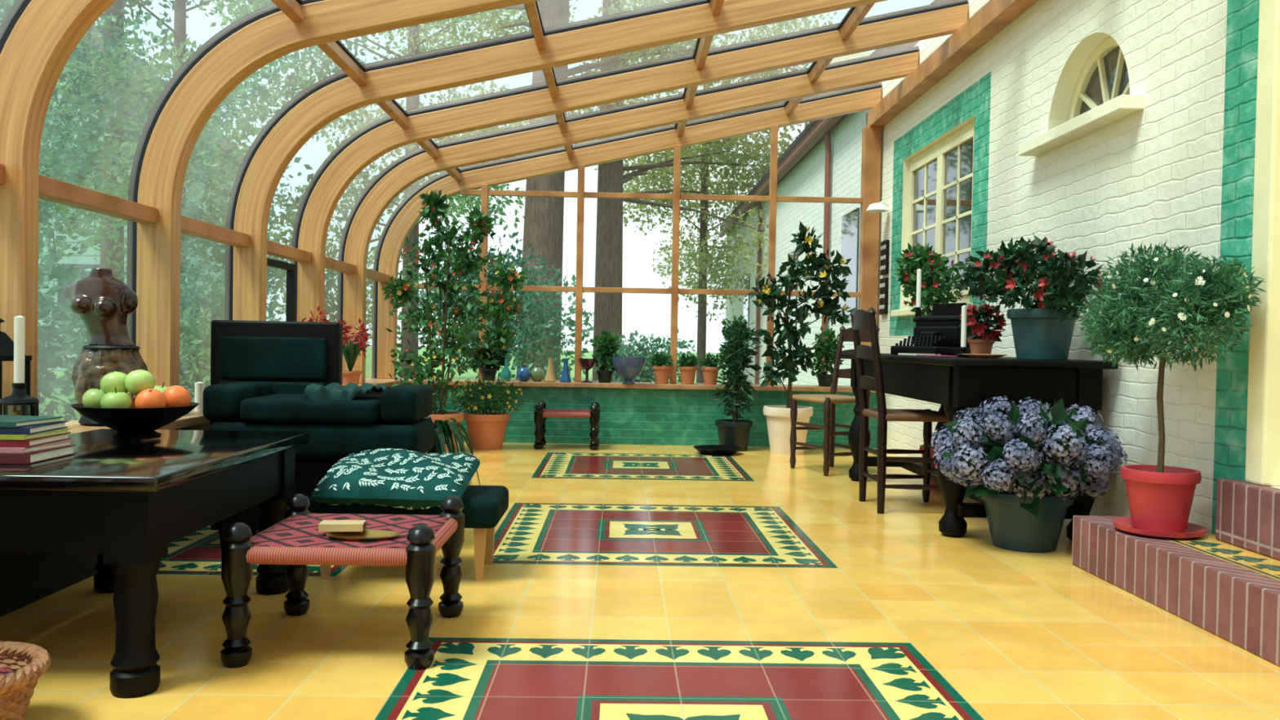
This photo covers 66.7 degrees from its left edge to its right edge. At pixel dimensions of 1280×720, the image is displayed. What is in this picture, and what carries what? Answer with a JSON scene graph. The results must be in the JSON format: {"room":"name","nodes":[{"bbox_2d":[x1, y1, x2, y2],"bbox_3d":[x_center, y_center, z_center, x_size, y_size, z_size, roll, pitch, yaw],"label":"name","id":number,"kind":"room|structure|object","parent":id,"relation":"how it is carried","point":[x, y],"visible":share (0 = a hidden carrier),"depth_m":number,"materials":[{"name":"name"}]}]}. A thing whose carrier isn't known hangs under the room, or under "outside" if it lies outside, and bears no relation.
{"room":"sunroom","nodes":[
{"label":"sunroom","id":0,"kind":"room"},
{"bbox_2d":[0,386,395,617],"bbox_3d":[-2.088,0.529,3.443,0.290,0.475,9.950,1,1,-1],"label":"wall","id":1,"kind":"structure","parent":0,"point":[25,579],"depth_m":3.13,"materials":[{"name":"paint"}]},
{"bbox_2d":[0,0,116,415],"bbox_3d":[-0.002,-1.005,3.164,4.285,2.597,0.085,1,1,-1],"label":"trim","id":2,"kind":"structure","parent":1,"relation":"attached to","point":[38,37],"depth_m":3.09,"materials":[{"name":"brown wood"}]},
{"bbox_2d":[38,0,303,223],"bbox_3d":[0.002,-0.999,3.678,4.255,2.566,0.942,1,1,-1],"label":"window","id":3,"kind":"structure","parent":1,"relation":"in","point":[50,189],"depth_m":3.70,"materials":[{"name":"wood"}]},
{"bbox_2d":[64,377,404,434],"bbox_3d":[-2.064,0.272,3.449,0.370,0.040,9.970,1,1,-1],"label":"trim","id":4,"kind":"structure","parent":1,"relation":"on","point":[193,418],"depth_m":4.08,"materials":[{"name":"brown wood"}]},
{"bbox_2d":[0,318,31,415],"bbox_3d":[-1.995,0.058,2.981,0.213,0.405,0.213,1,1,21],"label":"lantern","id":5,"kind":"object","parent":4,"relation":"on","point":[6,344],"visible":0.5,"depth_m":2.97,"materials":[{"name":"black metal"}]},
{"bbox_2d":[62,267,147,426],"bbox_3d":[-2.049,-0.053,3.739,0.320,0.597,0.223,1,1,-1],"label":"sculpture","id":6,"kind":"object","parent":4,"relation":"on","point":[104,302],"visible":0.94,"depth_m":3.68,"materials":[{"name":"brown ceramic"}]},
{"bbox_2d":[342,318,372,386],"bbox_3d":[-1.995,-0.054,6.816,0.254,0.484,0.374,1,1,-1],"label":"bromeliad","id":7,"kind":"object","parent":4,"relation":"on","point":[351,354],"visible":0.88,"depth_m":6.77,"materials":[{"name":"plant"}]},
{"bbox_2d":[126,0,539,386],"bbox_3d":[-0.023,-1.025,4.191,4.285,2.597,0.085,1,1,-1],"label":"curved roof beam","id":8,"kind":"structure","parent":1,"relation":"attached to","point":[171,131],"depth_m":4.12,"materials":[{"name":"brown wood"}]},
{"bbox_2d":[180,0,724,247],"bbox_3d":[-0.019,-1.019,4.705,4.255,2.566,0.942,1,1,-1],"label":"window","id":9,"kind":"structure","parent":1,"relation":"in","point":[336,51],"depth_m":4.77,"materials":[{"name":"wood"}]},
{"bbox_2d":[224,0,887,320],"bbox_3d":[-0.045,-1.045,5.217,4.285,2.597,0.085,1,1,-1],"label":"curved roof beam","id":10,"kind":"structure","parent":1,"relation":"attached to","point":[260,171],"depth_m":5.15,"materials":[{"name":"brown wood"}]},
{"bbox_2d":[266,3,875,321],"bbox_3d":[-0.041,-1.039,5.731,4.255,2.566,0.942,1,1,-1],"label":"window","id":11,"kind":"structure","parent":1,"relation":"in","point":[855,15],"depth_m":5.88,"materials":[{"name":"wood"}]},
{"bbox_2d":[324,57,833,274],"bbox_3d":[-0.062,-1.059,6.758,4.255,2.566,0.942,1,1,-1],"label":"window","id":12,"kind":"structure","parent":1,"relation":"in","point":[816,68],"depth_m":6.92,"materials":[{"name":"wood"}]},
{"bbox_2d":[337,45,918,384],"bbox_3d":[-0.087,-1.085,7.270,4.285,2.597,0.085,1,1,-1],"label":"trim","id":13,"kind":"structure","parent":1,"relation":"attached to","point":[362,221],"depth_m":7.21,"materials":[{"name":"brown wood"}]},
{"bbox_2d":[290,0,968,321],"bbox_3d":[-0.066,-1.065,6.244,4.285,2.597,0.085,1,1,-1],"label":"curved roof beam","id":14,"kind":"structure","parent":1,"relation":"attached to","point":[319,201],"depth_m":6.19,"materials":[{"name":"brown wood"}]},
{"bbox_2d":[342,370,361,386],"bbox_3d":[-2.027,0.132,6.813,0.154,0.110,0.154,1,1,-1],"label":"pot","id":15,"kind":"object","parent":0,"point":[351,376],"depth_m":6.76,"materials":[{"name":"ceramic"}]},
{"bbox_2d":[425,411,463,453],"bbox_3d":[-1.527,0.551,7.382,0.374,0.300,0.374,1,1,-1],"label":"pot","id":16,"kind":"object","parent":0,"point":[443,415],"depth_m":7.29,"materials":[{"name":"ceramic"}]},
{"bbox_2d":[395,384,877,448],"bbox_3d":[-0.020,0.472,8.322,4.050,0.475,0.280,1,1,-1],"label":"wall","id":17,"kind":"structure","parent":0,"point":[628,416],"depth_m":8.19,"materials":[{"name":"tile"}]},
{"bbox_2d":[366,97,803,282],"bbox_3d":[-0.084,-1.079,7.784,4.255,2.566,0.942,1,1,-1],"label":"window","id":18,"kind":"structure","parent":17,"relation":"in","point":[789,105],"depth_m":7.98,"materials":[{"name":"wood"}]},
{"bbox_2d":[371,82,881,378],"bbox_3d":[-0.109,-1.105,8.297,4.285,2.597,0.085,1,1,-1],"label":"trim","id":19,"kind":"structure","parent":17,"relation":"attached to","point":[391,242],"depth_m":8.24,"materials":[{"name":"brown wood"}]},
{"bbox_2d":[395,124,881,385],"bbox_3d":[-0.012,-1.003,8.248,4.090,2.397,0.110,1,1,-1],"label":"window","id":20,"kind":"structure","parent":17,"relation":"in","point":[867,294],"depth_m":8.23,"materials":[{"name":"brown wood"}]},
{"bbox_2d":[402,377,875,392],"bbox_3d":[0.015,0.216,8.303,3.990,0.040,0.350,1,1,-1],"label":"trim","id":21,"kind":"structure","parent":17,"relation":"on","point":[530,383],"depth_m":8.13,"materials":[{"name":"brown wood"}]},
{"bbox_2d":[468,336,509,381],"bbox_3d":[-1.278,-0.020,8.211,0.370,0.386,0.240,1,1,-1],"label":"foliage","id":22,"kind":"object","parent":21,"relation":"on","point":[490,371],"visible":0.68,"depth_m":8.18,"materials":[{"name":"plant"}]},
{"bbox_2d":[591,329,623,382],"bbox_3d":[-0.279,-0.032,8.225,0.252,0.445,0.211,0,1,-37],"label":"foliage","id":23,"kind":"object","parent":21,"relation":"on","point":[604,376],"visible":0.94,"depth_m":8.20,"materials":[{"name":"plant"}]},
{"bbox_2d":[611,356,646,383],"bbox_3d":[-0.094,0.086,8.143,0.289,0.220,0.289,1,1,-1],"label":"glass bowl","id":24,"kind":"object","parent":21,"relation":"on","point":[628,367],"visible":1,"depth_m":8.05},
{"bbox_2d":[648,351,674,383],"bbox_3d":[0.180,0.061,8.210,0.218,0.277,0.204,1,1,-1],"label":"seedling","id":25,"kind":"object","parent":21,"relation":"on","point":[661,371],"visible":1,"depth_m":8.16,"materials":[{"name":"ceramic"}]},
{"bbox_2d":[652,365,671,383],"bbox_3d":[0.184,0.125,8.210,0.158,0.150,0.158,1,1,-1],"label":"pot","id":26,"kind":"object","parent":25,"relation":"attached to","point":[661,373],"depth_m":8.16,"materials":[{"name":"ceramic"}]},
{"bbox_2d":[677,352,699,384],"bbox_3d":[0.404,0.070,8.210,0.200,0.268,0.203,1,1,-1],"label":"seedling","id":27,"kind":"object","parent":21,"relation":"on","point":[687,372],"visible":1,"depth_m":8.17,"materials":[{"name":"ceramic"}]},
{"bbox_2d":[678,365,697,384],"bbox_3d":[0.404,0.129,8.214,0.158,0.150,0.158,1,1,-1],"label":"pot","id":28,"kind":"object","parent":27,"relation":"attached to","point":[687,373],"depth_m":8.16,"materials":[{"name":"ceramic"}]},
{"bbox_2d":[698,351,721,384],"bbox_3d":[0.592,0.067,8.221,0.197,0.280,0.172,1,1,-12],"label":"seedling","id":29,"kind":"object","parent":21,"relation":"on","point":[709,374],"visible":0.95,"depth_m":8.17,"materials":[{"name":"ceramic"}]},
{"bbox_2d":[701,366,719,384],"bbox_3d":[0.594,0.132,8.218,0.158,0.150,0.158,1,1,-1],"label":"pot","id":30,"kind":"object","parent":29,"relation":"attached to","point":[709,375],"depth_m":8.16,"materials":[{"name":"ceramic"}]},
{"bbox_2d":[718,315,755,383],"bbox_3d":[0.815,-0.089,8.247,0.328,0.599,0.207,1,1,-16],"label":"foliage","id":31,"kind":"object","parent":21,"relation":"on","point":[741,324],"visible":0.17,"depth_m":8.23,"materials":[{"name":"plant"}]},
{"bbox_2d":[810,325,844,386],"bbox_3d":[1.573,-0.034,8.266,0.348,0.515,0.207,1,1,-1],"label":"foliage","id":32,"kind":"object","parent":21,"relation":"on","point":[828,351],"visible":0.91,"depth_m":8.24,"materials":[{"name":"plant"}]},
{"bbox_2d":[0,441,1279,719],"bbox_3d":[0.038,0.834,3.353,4.152,0.065,9.670,1,1,-1],"label":"floor","id":33,"kind":"structure","parent":0,"point":[622,582],"depth_m":2.95,"materials":[{"name":"yellow tile"}]},
{"bbox_2d":[0,640,51,719],"bbox_3d":[-1.442,0.722,2.045,0.349,0.166,0.349,2,1,26],"label":"wicker basket","id":34,"kind":"object","parent":33,"relation":"on","point":[18,682],"visible":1,"depth_m":2.06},
{"bbox_2d":[0,428,309,698],"bbox_3d":[-1.500,0.522,2.820,0.720,0.535,1.120,1,1,-1],"label":"table","id":35,"kind":"object","parent":33,"relation":"on","point":[122,502],"visible":0.91,"depth_m":2.34,"materials":[{"name":"black paint"}]},
{"bbox_2d":[0,315,39,416],"bbox_3d":[-1.802,0.059,2.825,0.104,0.376,0.104,1,1,-1],"label":"candle holder","id":36,"kind":"object","parent":35,"relation":"on","point":[19,397],"visible":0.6,"depth_m":2.81,"materials":[{"name":"black metal"}]},
{"bbox_2d":[2,404,35,415],"bbox_3d":[-1.804,0.180,2.827,0.080,0.102,0.080,1,1,-1],"label":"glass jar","id":37,"kind":"object","parent":36,"relation":"on","point":[5,406],"depth_m":2.82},
{"bbox_2d":[13,315,25,382],"bbox_3d":[-1.800,-0.031,2.823,0.027,0.195,0.027,1,1,-1],"label":"candle","id":38,"kind":"object","parent":36,"relation":"on","point":[19,321],"depth_m":2.81,"materials":[{"name":"white wax"}]},
{"bbox_2d":[0,444,75,464],"bbox_3d":[-1.679,0.242,2.531,0.300,0.026,0.220,1,1,-3],"label":"book","id":39,"kind":"object","parent":35,"relation":"on","point":[28,458],"visible":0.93,"depth_m":2.47,"materials":[{"name":"red paper"}]},
{"bbox_2d":[0,440,72,453],"bbox_3d":[-1.678,0.222,2.530,0.290,0.014,0.200,1,1,2],"label":"book","id":40,"kind":"object","parent":39,"relation":"on","point":[64,442],"visible":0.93,"depth_m":2.48,"materials":[{"name":"red paper"}]},
{"bbox_2d":[0,432,71,447],"bbox_3d":[-1.678,0.205,2.530,0.280,0.018,0.210,1,1,-5],"label":"book","id":41,"kind":"object","parent":40,"relation":"on","point":[44,440],"visible":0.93,"depth_m":2.46,"materials":[{"name":"red paper"}]},
{"bbox_2d":[0,428,71,439],"bbox_3d":[-1.678,0.190,2.530,0.280,0.012,0.200,1,1,0],"label":"book","id":42,"kind":"object","parent":41,"relation":"on","point":[2,437],"visible":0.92,"depth_m":2.47,"materials":[{"name":"yellow paper"}]},
{"bbox_2d":[0,421,67,434],"bbox_3d":[-1.677,0.174,2.530,0.270,0.018,0.200,1,1,-6],"label":"book","id":43,"kind":"object","parent":42,"relation":"on","point":[32,429],"visible":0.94,"depth_m":2.47,"materials":[{"name":"blue paper"}]},
{"bbox_2d":[0,414,62,427],"bbox_3d":[-1.677,0.158,2.529,0.250,0.014,0.180,1,1,5],"label":"book","id":44,"kind":"object","parent":43,"relation":"on","point":[7,421],"visible":1,"depth_m":2.52,"materials":[{"name":"green paper"}]},
{"bbox_2d":[70,401,199,439],"bbox_3d":[-1.599,0.193,3.092,0.364,0.105,0.364,1,1,-1],"label":"fruit bowl","id":45,"kind":"object","parent":35,"relation":"on","point":[131,424],"visible":0.92,"depth_m":3.00,"materials":[{"name":"black wood"}]},
{"bbox_2d":[81,384,106,408],"bbox_3d":[-1.697,0.120,3.048,0.087,0.087,0.087,1,1,3],"label":"apple","id":46,"kind":"object","parent":45,"relation":"in","point":[92,397],"visible":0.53,"depth_m":3.01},
{"bbox_2d":[99,368,128,393],"bbox_3d":[-1.647,0.074,3.059,0.086,0.088,0.087,2,1,27],"label":"apple","id":47,"kind":"object","parent":46,"relation":"on","point":[111,380],"visible":0.67,"depth_m":3.03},
{"bbox_2d":[100,387,132,408],"bbox_3d":[-1.617,0.128,3.005,0.087,0.087,0.087,1,1,-16],"label":"apple","id":48,"kind":"object","parent":45,"relation":"in","point":[115,399],"visible":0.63,"depth_m":2.97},
{"bbox_2d":[124,368,155,395],"bbox_3d":[-1.572,0.070,3.061,0.087,0.086,0.086,1,1,-14],"label":"apple","id":49,"kind":"object","parent":45,"relation":"in","point":[136,381],"visible":0.84,"depth_m":3.03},
{"bbox_2d":[134,388,166,408],"bbox_3d":[-1.522,0.133,3.027,0.086,0.088,0.088,1,1,-9],"label":"orange","id":50,"kind":"object","parent":45,"relation":"in","point":[148,397],"visible":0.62,"depth_m":3.00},
{"bbox_2d":[162,385,191,407],"bbox_3d":[-1.489,0.125,3.123,0.087,0.087,0.087,1,1,-16],"label":"orange","id":51,"kind":"object","parent":45,"relation":"on","point":[175,395],"visible":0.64,"depth_m":3.09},
{"bbox_2d":[202,320,434,548],"bbox_3d":[-1.387,0.302,4.089,0.990,0.930,0.500,1,1,-1],"label":"armchair","id":52,"kind":"object","parent":33,"relation":"on","point":[261,371],"visible":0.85,"depth_m":3.90,"materials":[{"name":"green fabric"}]},
{"bbox_2d":[240,393,382,424],"bbox_3d":[-1.320,0.201,4.048,0.540,0.095,0.420,1,1,-1],"label":"seat cushion","id":53,"kind":"object","parent":52,"relation":"on","point":[255,408],"depth_m":3.84,"materials":[{"name":"green fabric"}]},
{"bbox_2d":[208,418,434,459],"bbox_3d":[-1.307,0.322,4.056,0.830,0.143,0.410,1,1,-1],"label":"cushion","id":54,"kind":"object","parent":52,"relation":"on","point":[329,439],"depth_m":3.86,"materials":[{"name":"green fabric"}]},
{"bbox_2d":[303,382,386,399],"bbox_3d":[-1.218,0.169,4.047,0.325,0.136,0.381,1,1,-1],"label":"throw blanket","id":55,"kind":"object","parent":52,"relation":"on","point":[332,391],"visible":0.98,"depth_m":3.88,"materials":[{"name":"green fabric"}]},
{"bbox_2d":[220,493,464,670],"bbox_3d":[-0.826,0.614,2.806,0.558,0.375,0.558,1,1,-1],"label":"stool","id":56,"kind":"object","parent":33,"relation":"on","point":[296,542],"visible":0.97,"depth_m":2.56,"materials":[{"name":"black wood"}]},
{"bbox_2d":[325,529,400,541],"bbox_3d":[-0.766,0.488,2.695,0.204,0.012,0.122,1,1,-1],"label":"brass tray","id":57,"kind":"object","parent":56,"relation":"on","point":[366,535],"visible":0.98,"depth_m":2.71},
{"bbox_2d":[318,520,366,532],"bbox_3d":[-0.837,0.467,2.738,0.122,0.022,0.060,1,1,-7],"label":"matchbox","id":58,"kind":"object","parent":57,"relation":"on","point":[325,526],"visible":1,"depth_m":2.71},
{"bbox_2d":[306,484,508,581],"bbox_3d":[-0.848,0.635,3.616,0.680,0.300,0.380,1,1,-1],"label":"footstool","id":59,"kind":"object","parent":33,"relation":"on","point":[484,507],"visible":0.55,"depth_m":3.44,"materials":[{"name":"green fabric"}]},
{"bbox_2d":[311,448,479,509],"bbox_3d":[-0.873,0.426,3.532,0.529,0.184,0.381,1,1,3],"label":"throw pillow","id":60,"kind":"object","parent":59,"relation":"on","point":[393,477],"visible":0.95,"depth_m":3.40,"materials":[{"name":"teal fabric"}]},
{"bbox_2d":[306,484,508,528],"bbox_3d":[-0.846,0.538,3.614,0.680,0.105,0.380,1,1,-1],"label":"cushion","id":61,"kind":"object","parent":59,"relation":"on","point":[484,507],"depth_m":3.43,"materials":[{"name":"green fabric"}]},
{"bbox_2d":[422,416,479,484],"bbox_3d":[-1.000,0.507,4.768,0.429,0.507,0.413,0,1,-27],"label":"spider plant","id":62,"kind":"object","parent":33,"relation":"on","point":[442,432],"visible":0.3,"depth_m":4.68,"materials":[{"name":"green plant"}]},
{"bbox_2d":[380,189,529,453],"bbox_3d":[-1.394,-0.291,7.345,1.120,1.990,0.529,1,1,4],"label":"tree","id":63,"kind":"object","parent":33,"relation":"on","point":[402,291],"visible":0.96,"depth_m":7.33,"materials":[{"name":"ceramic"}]},
{"bbox_2d":[451,373,525,449],"bbox_3d":[-1.206,0.398,7.708,0.597,0.606,0.491,1,1,-1],"label":"potted flower","id":64,"kind":"object","parent":33,"relation":"on","point":[486,429],"visible":0.93,"depth_m":7.61,"materials":[{"name":"green plant"}]},
{"bbox_2d":[533,401,599,450],"bbox_3d":[-0.587,0.528,7.881,0.518,0.360,0.378,1,1,-1],"label":"stool","id":65,"kind":"object","parent":33,"relation":"on","point":[541,412],"visible":1,"depth_m":7.71,"materials":[{"name":"black wood"}]},
{"bbox_2d":[693,444,741,455],"bbox_3d":[0.606,0.710,7.630,0.380,0.050,0.380,1,1,-1],"label":"dish","id":66,"kind":"object","parent":33,"relation":"on","point":[712,450],"visible":1,"depth_m":7.56,"materials":[{"name":"black ceramic"}]},
{"bbox_2d":[711,316,763,451],"bbox_3d":[0.786,0.186,7.905,0.387,1.093,0.381,1,1,-19],"label":"potted shrub","id":67,"kind":"object","parent":33,"relation":"on","point":[731,432],"visible":0.98,"depth_m":7.85,"materials":[{"name":"green plant"}]},
{"bbox_2d":[746,221,857,454],"bbox_3d":[1.279,-0.178,7.750,0.870,1.844,0.423,1,1,-1],"label":"potted tree","id":68,"kind":"object","parent":33,"relation":"on","point":[778,416],"visible":0.98,"depth_m":7.70,"materials":[{"name":"green plant"}]},
{"bbox_2d":[789,325,879,475],"bbox_3d":[1.339,0.260,6.707,0.440,1.010,0.450,1,1,-24],"label":"dining chair","id":69,"kind":"object","parent":33,"relation":"on","point":[830,400],"visible":0.77,"depth_m":6.79,"materials":[{"name":"brown wood"}]},
{"bbox_2d":[849,306,948,513],"bbox_3d":[1.400,0.260,5.236,0.481,1.070,0.450,1,1,-1],"label":"dining chair","id":70,"kind":"object","parent":33,"relation":"on","point":[861,319],"visible":0.84,"depth_m":5.12,"materials":[{"name":"brown wood"}]},
{"bbox_2d":[840,352,1118,541],"bbox_3d":[1.696,0.389,5.320,0.730,0.820,2.150,1,1,-1],"label":"dining table","id":71,"kind":"object","parent":33,"relation":"on","point":[957,384],"visible":0.49,"depth_m":4.38,"materials":[{"name":"black wood"}]},
{"bbox_2d":[894,241,963,331],"bbox_3d":[1.811,-0.395,6.149,0.399,0.717,0.520,1,1,-1],"label":"potted flower","id":72,"kind":"object","parent":71,"relation":"on","point":[931,264],"visible":0.8,"depth_m":6.11,"materials":[{"name":"green plant"}]},
{"bbox_2d":[890,302,974,355],"bbox_3d":[1.602,-0.170,5.328,0.300,0.290,0.450,0,1,-29],"label":"typewriter","id":73,"kind":"object","parent":71,"relation":"on","point":[940,333],"visible":0.91,"depth_m":5.29,"materials":[{"name":"black metal"}]},
{"bbox_2d":[954,305,969,357],"bbox_3d":[1.601,-0.143,4.813,0.084,0.256,0.084,1,1,-1],"label":"candlestick","id":74,"kind":"object","parent":71,"relation":"on","point":[964,308],"visible":0.91,"depth_m":4.80,"materials":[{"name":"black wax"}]},
{"bbox_2d":[960,305,967,346],"bbox_3d":[1.602,-0.168,4.812,0.026,0.206,0.026,1,1,-1],"label":"candle","id":75,"kind":"object","parent":74,"relation":"on","point":[964,308],"depth_m":4.80,"materials":[{"name":"white wax"}]},
{"bbox_2d":[958,302,1006,354],"bbox_3d":[1.740,-0.153,4.966,0.225,0.275,0.264,1,1,-1],"label":"potted cyclamen","id":76,"kind":"object","parent":71,"relation":"on","point":[983,339],"visible":0.92,"depth_m":4.91,"materials":[{"name":"plant"}]},
{"bbox_2d":[967,338,995,354],"bbox_3d":[1.737,-0.060,4.957,0.132,0.090,0.132,1,1,-1],"label":"pot","id":77,"kind":"object","parent":76,"relation":"attached to","point":[978,346],"depth_m":4.91,"materials":[{"name":"ceramic"}]},
{"bbox_2d":[951,232,1108,359],"bbox_3d":[1.829,-0.301,4.523,0.485,0.592,0.869,0,1,-28],"label":"potted flower","id":78,"kind":"object","parent":71,"relation":"on","point":[1045,330],"visible":0.99,"depth_m":4.44,"materials":[{"name":"green plant"}]},
{"bbox_2d":[930,395,1128,552],"bbox_3d":[1.681,0.487,4.276,0.808,0.663,0.761,2,1,37],"label":"hydrangea","id":79,"kind":"object","parent":33,"relation":"on","point":[1028,464],"visible":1,"depth_m":4.10,"materials":[{"name":"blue plant"}]},
{"bbox_2d":[981,491,1074,552],"bbox_3d":[1.688,0.694,4.271,0.396,0.250,0.396,1,1,-1],"label":"pot","id":80,"kind":"object","parent":79,"relation":"attached to","point":[1012,525],"depth_m":4.14,"materials":[{"name":"green ceramic"}]},
{"bbox_2d":[1071,515,1279,666],"bbox_3d":[1.946,0.751,2.796,0.355,0.202,2.280,1,1,-1],"label":"brick step","id":81,"kind":"structure","parent":33,"relation":"on","point":[1230,592],"depth_m":3.16,"materials":[{"name":"brick"}]},
{"bbox_2d":[1073,240,1266,538],"bbox_3d":[1.878,0.097,3.556,0.479,1.076,0.846,1,1,-1],"label":"tree","id":82,"kind":"object","parent":81,"relation":"on","point":[1194,299],"visible":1,"depth_m":3.47,"materials":[{"name":"green plant"}]},
{"bbox_2d":[1215,478,1279,559],"bbox_3d":[2.096,0.544,2.711,0.065,0.217,1.510,1,1,-1],"label":"brick step","id":83,"kind":"structure","parent":81,"relation":"on","point":[1248,514],"depth_m":3.28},
{"bbox_2d":[715,418,752,451],"bbox_3d":[0.762,0.612,7.911,0.308,0.240,0.308,1,1,-1],"label":"pot","id":84,"kind":"object","parent":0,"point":[731,432],"depth_m":7.80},
{"bbox_2d":[876,0,1279,533],"bbox_3d":[2.289,-0.731,3.510,0.300,3.150,9.950,1,1,-1],"label":"wall","id":85,"kind":"structure","parent":0,"point":[1179,169],"depth_m":4.25,"materials":[{"name":"brick"}]},
{"bbox_2d":[879,277,888,314],"bbox_3d":[2.024,-0.529,8.085,0.028,0.300,0.180,1,1,-1],"label":"wall plaque","id":86,"kind":"object","parent":85,"relation":"attached to","point":[883,300],"visible":1,"depth_m":8.03,"materials":[{"name":"black wood"}]},
{"bbox_2d":[880,240,889,275],"bbox_3d":[2.030,-0.849,8.079,0.028,0.280,0.180,1,1,-1],"label":"wall plaque","id":87,"kind":"object","parent":85,"relation":"attached to","point":[884,264],"visible":1,"depth_m":8.03,"materials":[{"name":"black wood"}]},
{"bbox_2d":[890,120,974,316],"bbox_3d":[2.106,-0.940,6.883,0.190,1.230,1.630,1,1,-1],"label":"window","id":88,"kind":"structure","parent":85,"relation":"in","point":[941,176],"depth_m":6.79,"materials":[{"name":"beige paint"}]},
{"bbox_2d":[866,0,1036,126],"bbox_3d":[2.097,-1.949,3.437,0.110,0.140,9.860,1,1,-1],"label":"beam","id":89,"kind":"structure","parent":85,"relation":"attached to","point":[993,15],"depth_m":6.30,"materials":[{"name":"brown wood"}]},
{"bbox_2d":[1018,35,1144,156],"bbox_3d":[2.155,-1.305,4.641,0.260,0.468,1.060,1,1,-1],"label":"window","id":90,"kind":"structure","parent":85,"relation":"in","point":[1101,98],"depth_m":4.67,"materials":[{"name":"beige paint"}]},
{"bbox_2d":[1244,0,1279,486],"bbox_3d":[2.215,-0.713,2.743,0.180,2.300,1.220,1,1,-1],"label":"door","id":91,"kind":"structure","parent":85,"relation":"in","point":[1263,418],"depth_m":3.27,"materials":[{"name":"beige paint"}]},
{"label":"outside","id":92,"kind":"structure","parent":0,"visible":0},
{"bbox_2d":[38,346,724,421],"bbox_3d":[-0.644,0.417,30.007,120.000,0.130,120.000,1,1,-1],"label":"lawn","id":93,"kind":"structure","parent":92,"point":[471,375],"depth_m":25.56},
{"bbox_2d":[37,233,91,421],"bbox_3d":[-3.563,-0.064,4.988,1.830,1.713,1.470,2,1,32],"label":"shrub","id":94,"kind":"object","parent":93,"relation":"on","point":[47,332],"visible":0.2,"depth_m":4.93,"materials":[{"name":"green plant"}]},
{"bbox_2d":[38,86,131,246],"bbox_3d":[-6.168,-2.058,7.075,3.184,5.498,4.332,1,1,11],"label":"tree","id":95,"kind":"object","parent":93,"relation":"on","point":[56,132],"visible":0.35,"depth_m":8.30,"materials":[{"name":"green plant"}]},
{"bbox_2d":[0,0,213,326],"bbox_3d":[-12.168,-4.257,17.876,7.272,9.263,7.052,1,1,-6],"label":"tree","id":96,"kind":"object","parent":93,"relation":"on","point":[8,4],"visible":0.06,"depth_m":18.18,"materials":[{"name":"green plant"}]},
{"bbox_2d":[0,4,244,371],"bbox_3d":[-15.467,-4.632,25.597,8.800,9.598,6.800,1,1,-1],"label":"tree","id":97,"kind":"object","parent":93,"relation":"on","point":[86,260],"visible":0.04,"depth_m":22.69,"materials":[{"name":"plant"}]},
{"bbox_2d":[54,301,224,402],"bbox_3d":[-3.433,0.134,7.285,1.508,1.236,1.557,1,1,-1],"label":"shrub","id":98,"kind":"object","parent":93,"relation":"on","point":[197,353],"visible":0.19,"depth_m":6.99,"materials":[{"name":"green plant"}]},
{"bbox_2d":[38,0,314,281],"bbox_3d":[-8.280,-5.098,15.398,6.987,11.179,7.051,1,1,-5],"label":"tree","id":99,"kind":"object","parent":93,"relation":"on","point":[117,9],"visible":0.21,"depth_m":13.84,"materials":[{"name":"green plant"}]},
{"bbox_2d":[79,260,283,360],"bbox_3d":[-4.515,-0.140,9.331,2.544,1.669,1.564,1,1,21],"label":"shrub","id":100,"kind":"object","parent":93,"relation":"on","point":[212,300],"visible":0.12,"depth_m":8.84,"materials":[{"name":"green plant"}]},
{"bbox_2d":[38,0,413,345],"bbox_3d":[-5.360,-2.883,11.677,4.832,6.998,5.202,1,1,-1],"label":"tree","id":101,"kind":"object","parent":93,"relation":"on","point":[179,33],"visible":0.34,"depth_m":11.13,"materials":[{"name":"green plant"}]},
{"bbox_2d":[203,0,577,377],"bbox_3d":[-4.959,-4.040,20.254,7.068,8.998,5.714,1,1,-1],"label":"tree","id":102,"kind":"object","parent":93,"relation":"on","point":[412,102],"visible":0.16,"depth_m":20.22,"materials":[{"name":"green plant"}]},
{"bbox_2d":[404,231,595,381],"bbox_3d":[-1.539,-0.341,10.587,2.275,2.118,1.004,1,1,21],"label":"shrub","id":103,"kind":"object","parent":93,"relation":"on","point":[530,305],"visible":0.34,"depth_m":10.38,"materials":[{"name":"green plant"}]},
{"bbox_2d":[320,0,766,380],"bbox_3d":[-1.465,-4.066,15.905,7.706,9.356,5.427,1,1,-1],"label":"tree","id":104,"kind":"object","parent":93,"relation":"on","point":[543,215],"visible":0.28,"depth_m":14.72,"materials":[{"name":"green plant"}]},
{"bbox_2d":[592,328,698,382],"bbox_3d":[0.075,0.173,11.571,1.273,1.118,1.040,1,1,-1],"label":"shrub","id":105,"kind":"object","parent":93,"relation":"on","point":[627,350],"visible":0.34,"depth_m":11.43,"materials":[{"name":"green plant"}]},
{"bbox_2d":[515,0,836,382],"bbox_3d":[0.886,-4.128,17.285,5.212,9.498,6.044,1,1,13],"label":"tree","id":106,"kind":"object","parent":93,"relation":"on","point":[611,177],"visible":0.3,"depth_m":16.30,"materials":[{"name":"green plant"}]},
{"bbox_2d":[593,27,810,382],"bbox_3d":[1.494,-3.406,19.329,4.826,7.998,4.845,1,1,-1],"label":"tree","id":107,"kind":"object","parent":93,"relation":"on","point":[704,257],"visible":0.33,"depth_m":18.90,"materials":[{"name":"green plant"}]},
{"bbox_2d":[718,0,951,385],"bbox_3d":[3.964,-2.084,15.298,4.200,5.598,13.100,1,1,-1],"label":"neighbouring wing","id":108,"kind":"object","parent":93,"relation":"on","point":[824,159],"visible":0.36,"depth_m":11.93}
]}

